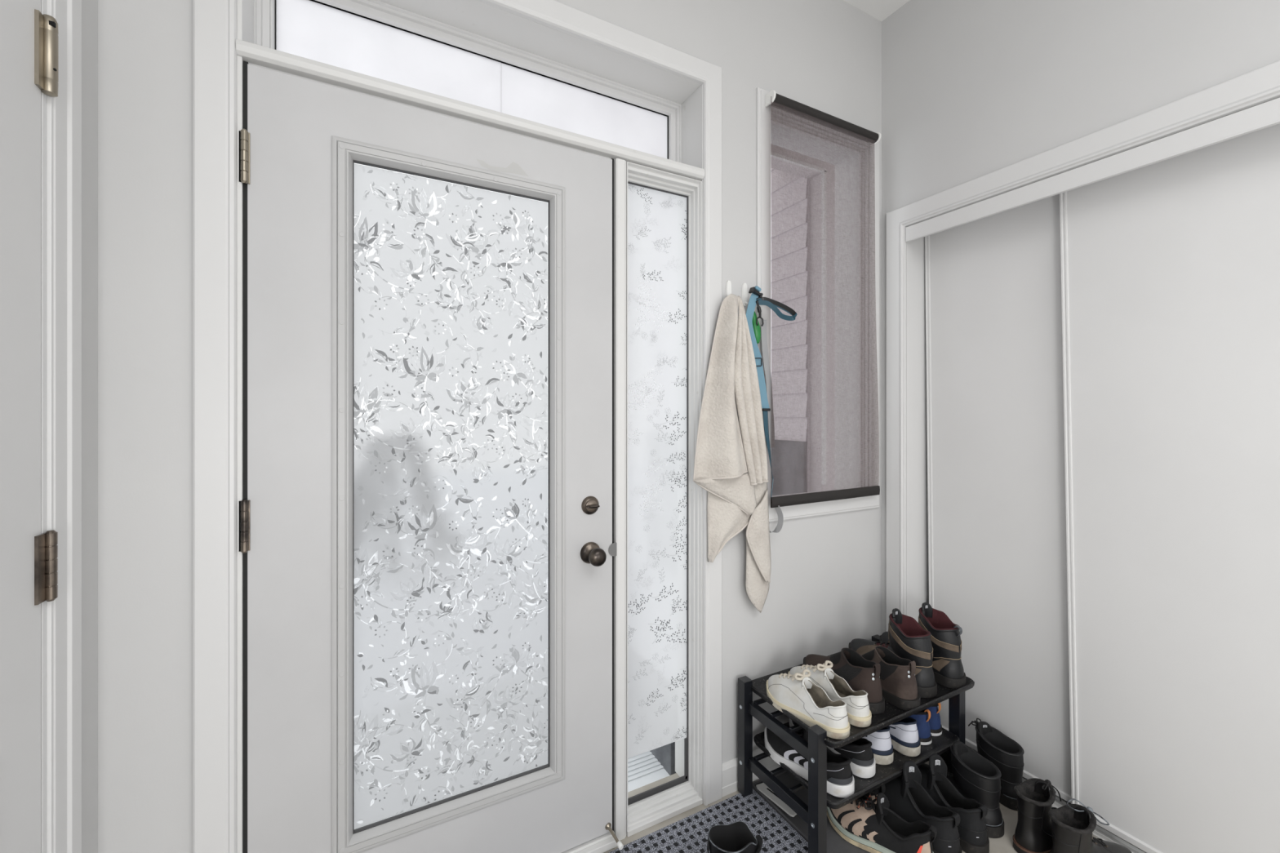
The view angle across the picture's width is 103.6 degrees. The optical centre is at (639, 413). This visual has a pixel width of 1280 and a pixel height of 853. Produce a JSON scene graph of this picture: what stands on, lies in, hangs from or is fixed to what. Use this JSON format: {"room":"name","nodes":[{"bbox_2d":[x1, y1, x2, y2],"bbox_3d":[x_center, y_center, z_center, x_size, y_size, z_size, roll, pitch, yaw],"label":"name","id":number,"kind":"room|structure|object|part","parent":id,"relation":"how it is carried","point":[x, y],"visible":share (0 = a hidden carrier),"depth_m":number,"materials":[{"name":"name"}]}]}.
{"room":"entryway","nodes":[
{"label":"entryway","id":0,"kind":"room"},
{"bbox_2d":[81,0,97,852],"bbox_3d":[-0.100,-0.174,-0.961,0.120,2.978,4.400,0,0,-28],"label":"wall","id":1,"kind":"structure","parent":0,"point":[89,7],"depth_m":0.98,"materials":[{"name":"paint"}]},
{"bbox_2d":[0,0,58,852],"bbox_3d":[-0.807,0.282,0.473,0.060,2.046,0.823,0,0,-28],"label":"door","id":2,"kind":"structure","parent":1,"relation":"in","point":[29,38],"depth_m":0.78,"materials":[{"name":"paint"}]},
{"bbox_2d":[40,0,46,852],"bbox_3d":[-0.848,0.279,0.442,0.124,2.073,0.840,0,0,-28],"label":"door frame","id":3,"kind":"structure","parent":1,"relation":"attached to","point":[43,2],"depth_m":0.83,"materials":[{"name":"white paint"}]},
{"bbox_2d":[46,0,81,852],"bbox_3d":[-0.789,0.247,0.473,0.016,2.135,1.009,0,0,-28],"label":"trim","id":4,"kind":"structure","parent":1,"relation":"attached to","point":[64,112],"depth_m":0.87,"materials":[{"name":"white paint"}]},
{"bbox_2d":[97,0,881,852],"bbox_3d":[-0.096,-0.174,1.633,2.653,2.978,0.170,0,0,-28],"label":"wall","id":5,"kind":"structure","parent":0,"point":[824,594],"depth_m":1.06,"materials":[{"name":"paint"}]},
{"bbox_2d":[243,60,613,852],"bbox_3d":[-0.488,0.255,1.346,0.912,2.080,0.026,0,0,-28],"label":"door frame","id":6,"kind":"structure","parent":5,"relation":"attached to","point":[245,63],"depth_m":1.12,"materials":[{"name":"black"}]},
{"bbox_2d":[239,63,623,852],"bbox_3d":[-0.477,0.250,1.313,0.910,2.058,0.123,0,0,-28],"label":"door","id":7,"kind":"structure","parent":5,"relation":"in","point":[426,516],"depth_m":1.30,"materials":[{"name":"paint"}]},
{"bbox_3d":[-0.476,0.203,1.334,0.581,1.724,0.026,0,0,-28],"label":"glazing frame","id":8,"kind":"part","parent":7,"relation":"part of","materials":[{"name":"grey paint"}]},
{"bbox_3d":[-0.132,0.417,1.475,0.064,0.064,0.074,0,0,-28],"label":"knob","id":9,"kind":"part","parent":7,"relation":"part of","materials":[{"name":"brown metal"}]},
{"bbox_2d":[192,0,721,852],"bbox_3d":[-0.335,0.066,1.398,1.392,2.499,0.019,0,0,-28],"label":"trim","id":10,"kind":"structure","parent":5,"relation":"attached to","point":[215,22],"depth_m":1.09,"materials":[{"name":"white paint"}]},
{"bbox_2d":[253,0,681,162],"bbox_3d":[-0.406,-0.962,1.536,1.238,0.298,0.039,0,0,-28],"label":"window","id":11,"kind":"structure","parent":5,"relation":"in","point":[375,38],"depth_m":1.48,"materials":[{"name":"white glass"}]},
{"bbox_2d":[235,0,705,852],"bbox_3d":[-0.375,0.095,1.474,1.270,2.440,0.188,0,0,-28],"label":"door frame","id":12,"kind":"structure","parent":5,"relation":"attached to","point":[475,16],"depth_m":1.51,"materials":[{"name":"paint"}]},
{"bbox_2d":[608,542,617,556],"bbox_3d":[-0.077,0.417,1.543,0.042,0.042,0.001,0,0,-28],"label":"strike plate","id":13,"kind":"object","parent":12,"relation":"attached to","point":[612,548],"depth_m":1.54,"materials":[{"name":"grey metal"}]},
{"bbox_2d":[626,161,702,837],"bbox_3d":[0.066,0.266,1.665,0.282,2.099,0.086,0,0,-28],"label":"window","id":14,"kind":"structure","parent":5,"relation":"in","point":[664,209],"depth_m":1.69,"materials":[{"name":"glass"}]},
{"bbox_2d":[725,280,731,297],"bbox_3d":[0.317,-0.420,1.732,0.024,0.081,0.043,0,0,-28],"label":"wall hook","id":15,"kind":"object","parent":5,"relation":"attached to","point":[728,284],"visible":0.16,"depth_m":1.74,"materials":[{"name":"white plastic"}]},
{"bbox_2d":[693,293,770,613],"bbox_3d":[0.332,0.150,1.688,0.342,1.111,0.084,0,0,-28],"label":"towel","id":16,"kind":"object","parent":5,"relation":"attached to","point":[737,500],"visible":1,"depth_m":1.69,"materials":[{"name":"beige fabric"}]},
{"bbox_2d":[742,283,748,306],"bbox_3d":[0.380,-0.420,1.766,0.024,0.081,0.043,0,0,-28],"label":"wall hook","id":17,"kind":"object","parent":5,"relation":"attached to","point":[744,291],"visible":0.75,"depth_m":1.78,"materials":[{"name":"white plastic"}]},
{"bbox_2d":[746,285,797,533],"bbox_3d":[0.453,-0.006,1.759,0.173,0.866,0.102,0,0,10],"label":"leash","id":18,"kind":"object","parent":17,"relation":"hanging from","point":[756,297],"visible":0.93,"depth_m":1.77,"materials":[{"name":"blue nylon webbing"},{"name":"black plastic"},{"name":"green plastic"}]},
{"bbox_2d":[752,311,760,343],"bbox_3d":[0.405,-0.306,1.770,0.042,0.121,0.035,0,0,-28],"label":"dispenser","id":19,"kind":"object","parent":18,"relation":"hanging from","point":[757,329],"visible":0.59,"depth_m":1.76,"materials":[{"name":"green plastic"}]},
{"bbox_2d":[721,748,780,797],"bbox_3d":[0.653,1.263,1.929,0.852,0.104,0.014,0,0,-28],"label":"baseboard","id":20,"kind":"structure","parent":5,"relation":"attached to","point":[729,769],"depth_m":1.75,"materials":[{"name":"paint"}]},
{"bbox_2d":[755,87,879,522],"bbox_3d":[0.674,-0.387,2.032,0.662,1.565,0.182,0,0,-28],"label":"window","id":21,"kind":"structure","parent":5,"relation":"in","point":[763,131],"depth_m":1.82,"materials":[{"name":"white paint"}]},
{"bbox_3d":[0.669,-0.384,2.038,0.560,1.467,0.167,0,0,-28],"label":"frame","id":22,"kind":"part","parent":21,"relation":"part of","materials":[{"name":"white wood"}]},
{"bbox_2d":[764,89,880,507],"bbox_3d":[0.718,-0.405,1.925,0.593,1.477,0.049,0,0,-28],"label":"roller blind","id":23,"kind":"object","parent":21,"relation":"attached to","point":[812,367],"visible":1,"depth_m":1.90,"materials":[{"name":"fabric"}]},
{"bbox_2d":[826,770,853,785],"bbox_3d":[0.610,1.095,1.519,0.086,0.019,0.052,0,0,-37],"label":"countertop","id":24,"kind":"structure","parent":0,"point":[836,781],"depth_m":1.50,"materials":[{"name":"grey"}]},
{"bbox_2d":[604,760,1097,852],"bbox_3d":[1.275,1.345,-0.191,3.431,0.060,4.660,0,0,-28],"label":"floor","id":25,"kind":"structure","parent":0,"point":[1004,844],"depth_m":1.62,"materials":[{"name":"tile"}]},
{"bbox_2d":[561,831,617,852],"bbox_3d":[-0.515,1.300,1.396,0.910,0.030,0.192,0,0,-28],"label":"threshold","id":26,"kind":"object","parent":25,"relation":"on","point":[603,843],"visible":0.16,"depth_m":1.51,"materials":[{"name":"paint"}]},
{"bbox_2d":[608,788,808,852],"bbox_3d":[0.169,1.310,0.950,1.155,0.009,1.216,0,0,-28],"label":"rug","id":27,"kind":"object","parent":25,"relation":"on","point":[689,834],"visible":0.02,"depth_m":1.57,"materials":[{"name":"grey fabric"}]},
{"bbox_2d":[706,821,763,852],"bbox_3d":[0.324,1.219,1.367,0.291,0.174,0.106,0,0,-2],"label":"shoe","id":28,"kind":"object","parent":27,"relation":"on","point":[737,837],"visible":1,"depth_m":1.39,"materials":[{"name":"rubber"}]},
{"bbox_2d":[752,770,870,852],"bbox_3d":[0.581,1.305,1.657,0.232,0.021,0.374,0,0,-28],"label":"tray","id":29,"kind":"object","parent":25,"relation":"on","point":[836,843],"visible":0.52,"depth_m":1.63,"materials":[{"name":"black plastic"}]},
{"bbox_3d":[0.465,1.298,1.698,0.049,0.006,0.161,0,0,-34],"label":"handle plate","id":30,"kind":"part","parent":29,"relation":"part of","materials":[{"name":"grey plastic"}]},
{"bbox_2d":[857,784,885,804],"bbox_3d":[0.697,1.235,1.741,0.120,0.146,0.320,0,0,-32],"label":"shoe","id":31,"kind":"object","parent":29,"relation":"on","point":[882,788],"visible":0.06,"depth_m":1.61,"materials":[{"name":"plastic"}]},
{"bbox_2d":[826,791,937,852],"bbox_3d":[0.720,1.235,1.535,0.320,0.146,0.120,0,0,42],"label":"shoe","id":32,"kind":"object","parent":29,"relation":"on","point":[870,827],"visible":0.85,"depth_m":1.51,"materials":[{"name":"fabric"}]},
{"bbox_2d":[737,634,974,852],"bbox_3d":[0.758,1.111,1.749,0.750,0.389,0.387,0,0,-28],"label":"shoe rack","id":33,"kind":"object","parent":25,"relation":"on","point":[815,815],"visible":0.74,"depth_m":1.60,"materials":[{"name":"black wood"}]},
{"bbox_3d":[0.363,1.111,1.736,0.036,0.389,0.036,0,0,-28],"label":"leg","id":34,"kind":"part","parent":33,"relation":"part of","materials":[{"name":"black wood"}]},
{"bbox_3d":[0.444,1.195,1.602,0.022,0.034,0.278,0,0,-28],"label":"rail","id":35,"kind":"part","parent":33,"relation":"part of","materials":[{"name":"black metal"}]},
{"bbox_3d":[0.444,1.005,1.602,0.022,0.034,0.278,0,0,-28],"label":"rail","id":36,"kind":"part","parent":33,"relation":"part of","materials":[{"name":"black wood"}]},
{"bbox_2d":[766,669,849,739],"bbox_3d":[0.515,0.885,1.592,0.107,0.126,0.308,0,0,-34],"label":"sneaker","id":37,"kind":"object","parent":33,"relation":"on","point":[796,694],"visible":1,"depth_m":1.56,"materials":[{"name":"white leather"}]},
{"bbox_2d":[764,724,854,797],"bbox_3d":[0.530,1.076,1.624,0.123,0.124,0.324,0,0,-37],"label":"sneaker","id":38,"kind":"object","parent":33,"relation":"on","point":[840,779],"visible":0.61,"depth_m":1.57,"materials":[{"name":"black fabric"}]},
{"bbox_3d":[0.515,1.111,1.461,0.036,0.389,0.038,0,0,-28],"label":"leg","id":39,"kind":"part","parent":33,"relation":"part of","materials":[{"name":"black wood"}]},
{"bbox_2d":[787,660,871,727],"bbox_3d":[0.616,0.885,1.656,0.107,0.126,0.308,0,0,-32],"label":"sneaker","id":40,"kind":"object","parent":33,"relation":"on","point":[859,713],"visible":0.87,"depth_m":1.61,"materials":[{"name":"white leather"}]},
{"bbox_2d":[789,718,875,778],"bbox_3d":[0.646,1.076,1.714,0.123,0.124,0.324,0,0,-32],"label":"sneaker","id":41,"kind":"object","parent":33,"relation":"on","point":[863,764],"visible":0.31,"depth_m":1.58,"materials":[{"name":"black fabric"}]},
{"bbox_2d":[803,648,884,714],"bbox_3d":[0.682,0.874,1.726,0.114,0.149,0.319,0,0,-29],"label":"boot","id":42,"kind":"object","parent":33,"relation":"on","point":[860,673],"visible":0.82,"depth_m":1.64,"materials":[{"name":"leather"}]},
{"bbox_2d":[753,721,959,808],"bbox_3d":[0.751,1.134,1.747,0.642,0.020,0.358,0,0,-28],"label":"shelf","id":43,"kind":"object","parent":33,"relation":"attached to","point":[884,774],"depth_m":1.62,"materials":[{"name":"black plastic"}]},
{"bbox_2d":[751,652,974,748],"bbox_3d":[0.773,0.944,1.754,0.720,0.020,0.382,0,0,-28],"label":"shelf","id":44,"kind":"object","parent":33,"relation":"attached to","point":[891,714],"depth_m":1.59,"materials":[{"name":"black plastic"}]},
{"bbox_3d":[0.977,1.111,2.065,0.036,0.389,0.036,0,0,-28],"label":"leg","id":45,"kind":"part","parent":33,"relation":"part of","materials":[{"name":"black metal"}]},
{"bbox_2d":[862,726,893,764],"bbox_3d":[0.734,1.072,1.762,0.114,0.132,0.305,0,0,-30],"label":"sneaker","id":46,"kind":"object","parent":33,"relation":"on","point":[882,748],"visible":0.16,"depth_m":1.64,"materials":[{"name":"white"}]},
{"bbox_2d":[860,645,919,711],"bbox_3d":[0.811,0.874,1.746,0.114,0.149,0.319,0,0,-30],"label":"boot","id":47,"kind":"object","parent":33,"relation":"on","point":[897,674],"visible":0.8,"depth_m":1.64,"materials":[{"name":"leather"}]},
{"bbox_2d":[848,608,937,698],"bbox_3d":[0.895,0.823,1.818,0.122,0.250,0.328,0,0,-31],"label":"boot","id":48,"kind":"object","parent":33,"relation":"on","point":[908,639],"visible":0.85,"depth_m":1.72,"materials":[{"name":"brown leather"},{"name":"dark rubber"}]},
{"bbox_3d":[0.853,0.873,1.828,0.041,0.054,0.143,0,0,-43],"label":"vamp panel","id":49,"kind":"part","parent":48,"relation":"part of","materials":[{"name":"brown leather"}]},
{"bbox_3d":[0.912,0.881,1.710,0.080,0.047,0.012,0,0,41],"label":"heel panel","id":50,"kind":"part","parent":48,"relation":"part of","materials":[{"name":"brown leather"}]},
{"bbox_2d":[888,716,920,756],"bbox_3d":[0.853,1.072,1.806,0.114,0.132,0.305,0,0,-29],"label":"sneaker","id":51,"kind":"object","parent":33,"relation":"on","point":[905,740],"visible":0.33,"depth_m":1.68,"materials":[{"name":"white"}]},
{"bbox_2d":[907,709,932,745],"bbox_3d":[0.923,1.075,1.850,0.087,0.128,0.281,0,0,-29],"label":"shoe","id":52,"kind":"object","parent":33,"relation":"on","point":[922,724],"visible":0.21,"depth_m":1.74,"materials":[{"name":"blue fabric"}]},
{"bbox_2d":[879,602,965,689],"bbox_3d":[1.047,0.823,1.882,0.122,0.250,0.328,0,0,-25],"label":"boot","id":53,"kind":"object","parent":33,"relation":"on","point":[945,637],"visible":0.67,"depth_m":1.76,"materials":[{"name":"black leather"},{"name":"red fabric lining"},{"name":"dark rubber"}]},
{"bbox_3d":[1.049,0.881,1.773,0.010,0.047,0.077,0,0,-33],"label":"heel panel","id":54,"kind":"part","parent":53,"relation":"part of","materials":[{"name":"brown leather"}]},
{"bbox_2d":[926,702,942,736],"bbox_3d":[0.996,1.075,1.903,0.087,0.128,0.281,0,0,-30],"label":"shoe","id":55,"kind":"object","parent":33,"relation":"on","point":[935,722],"visible":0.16,"depth_m":1.78,"materials":[{"name":"blue fabric"}]},
{"bbox_3d":[1.126,1.111,1.788,0.036,0.389,0.038,0,0,-28],"label":"leg","id":56,"kind":"part","parent":33,"relation":"part of","materials":[{"name":"black wood"}]},
{"bbox_2d":[884,760,962,852],"bbox_3d":[0.844,1.211,1.597,0.114,0.208,0.320,0,0,-30],"label":"shoe","id":57,"kind":"object","parent":25,"relation":"on","point":[905,794],"visible":0.69,"depth_m":1.56,"materials":[{"name":"leather"}]},
{"bbox_2d":[900,753,989,852],"bbox_3d":[0.955,1.211,1.634,0.114,0.208,0.320,0,0,-30],"label":"shoe","id":58,"kind":"object","parent":25,"relation":"on","point":[972,828],"visible":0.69,"depth_m":1.56,"materials":[{"name":"leather"}]},
{"bbox_2d":[917,741,1004,838],"bbox_3d":[1.039,1.206,1.695,0.114,0.218,0.318,0,0,-32],"label":"boot","id":59,"kind":"object","parent":25,"relation":"on","point":[974,776],"visible":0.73,"depth_m":1.60,"materials":[{"name":"rubber"}]},
{"bbox_2d":[939,718,1024,810],"bbox_3d":[1.205,1.206,1.810,0.114,0.218,0.318,0,0,-29],"label":"boot","id":60,"kind":"object","parent":25,"relation":"on","point":[1006,753],"visible":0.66,"depth_m":1.70,"materials":[{"name":"rubber"}]},
{"bbox_2d":[1012,777,1061,852],"bbox_3d":[1.267,1.213,1.546,0.290,0.204,0.106,0,0,-21],"label":"boot","id":61,"kind":"object","parent":25,"relation":"on","point":[1036,797],"visible":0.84,"depth_m":1.50,"materials":[{"name":"leather"}]},
{"bbox_2d":[964,744,1146,852],"bbox_3d":[1.791,1.308,0.956,0.090,0.014,2.575,0,0,-28],"label":"track","id":62,"kind":"object","parent":25,"relation":"on","point":[1100,833],"depth_m":1.56,"materials":[{"name":"metal"}]},
{"bbox_2d":[1048,798,1131,852],"bbox_3d":[1.297,1.213,1.448,0.290,0.204,0.106,0,0,-13],"label":"boot","id":63,"kind":"object","parent":25,"relation":"on","point":[1073,825],"visible":1,"depth_m":1.42,"materials":[{"name":"leather"}]},
{"bbox_2d":[850,753,874,766],"bbox_3d":[0.715,1.095,1.601,0.086,0.019,0.052,0,0,-32],"label":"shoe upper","id":64,"kind":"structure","parent":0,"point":[863,763],"depth_m":1.58,"materials":[{"name":"grey fabric"}]},
{"bbox_2d":[844,0,909,21],"bbox_3d":[1.273,-1.713,-0.186,3.431,0.100,4.670,0,0,-28],"label":"ceiling","id":65,"kind":"structure","parent":0,"point":[880,10],"depth_m":2.06,"materials":[{"name":"white paint"}]},
{"bbox_2d":[881,0,1279,634],"bbox_3d":[2.428,-0.174,0.392,0.828,2.978,4.400,0,0,-28],"label":"wall","id":66,"kind":"structure","parent":0,"point":[971,89],"depth_m":1.67,"materials":[{"name":"paint"}]},
{"bbox_2d":[924,193,1071,804],"bbox_3d":[1.333,0.272,1.825,0.027,2.014,0.607,0,0,-28],"label":"door","id":67,"kind":"structure","parent":66,"relation":"in","point":[997,557],"depth_m":1.83,"materials":[{"name":"paint"}]},
{"bbox_3d":[1.199,0.272,2.073,0.024,2.014,0.042,0,0,-28],"label":"edge rail","id":68,"kind":"part","parent":67,"relation":"part of","materials":[{"name":"white metal"}]},
{"bbox_3d":[1.333,1.268,1.825,0.027,0.022,0.560,0,0,-28],"label":"rail","id":69,"kind":"part","parent":67,"relation":"part of","materials":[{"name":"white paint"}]},
{"bbox_2d":[885,60,1279,631],"bbox_3d":[1.685,0.239,0.885,0.018,2.152,2.770,0,0,-28],"label":"trim","id":70,"kind":"structure","parent":66,"relation":"attached to","point":[1261,85],"depth_m":1.87,"materials":[{"name":"white paint"}]},
{"bbox_2d":[906,97,1279,622],"bbox_3d":[1.756,0.269,0.928,0.148,2.092,2.620,0,0,-28],"label":"door frame","id":71,"kind":"structure","parent":66,"relation":"attached to","point":[917,504],"depth_m":2.07,"materials":[{"name":"white paint"}]},
{"bbox_2d":[905,97,1279,242],"bbox_3d":[1.684,-0.722,0.899,0.014,0.058,2.576,0,0,-28],"label":"trim","id":72,"kind":"structure","parent":66,"relation":"attached to","point":[1266,114],"depth_m":1.46,"materials":[{"name":"white paint"}]},
{"bbox_2d":[1059,123,1279,852],"bbox_3d":[1.667,0.272,1.133,0.027,2.014,1.191,0,0,-28],"label":"door","id":73,"kind":"structure","parent":66,"relation":"in","point":[1170,268],"depth_m":1.41,"materials":[{"name":"paint"}]},
{"bbox_3d":[1.398,0.272,1.635,0.024,2.014,0.052,0,0,-28],"label":"edge rail","id":74,"kind":"part","parent":73,"relation":"part of","materials":[{"name":"white paint"}]},
{"bbox_3d":[1.667,1.268,1.133,0.027,0.022,1.125,0,0,-28],"label":"rail","id":75,"kind":"part","parent":73,"relation":"part of","materials":[{"name":"white metal"}]},
{"label":"outside","id":76,"kind":"structure","parent":0,"visible":0},
{"bbox_3d":[-2.240,1.565,8.425,20.000,0.100,13.830,0,0,-28],"label":"ground","id":77,"kind":"structure","parent":76,"visible":0},
{"bbox_2d":[627,751,669,792],"bbox_3d":[-0.755,1.429,2.046,2.000,0.173,1.180,0,0,-28],"label":"step","id":78,"kind":"structure","parent":77,"relation":"on","point":[644,769],"depth_m":1.89,"materials":[{"name":"white"}]},
{"bbox_2d":[649,742,675,775],"bbox_3d":[-0.027,1.285,2.191,0.060,0.460,0.710,0,0,-28],"label":"porch post","id":79,"kind":"object","parent":78,"relation":"on","point":[665,755],"visible":0.02,"depth_m":1.89,"materials":[{"name":"grey"}]},
{"bbox_2d":[770,143,835,495],"bbox_3d":[1.148,-1.585,4.743,4.500,6.200,2.720,0,0,-28],"label":"house","id":80,"kind":"structure","parent":77,"relation":"on","point":[771,144],"depth_m":3.43,"materials":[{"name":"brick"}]}
]}

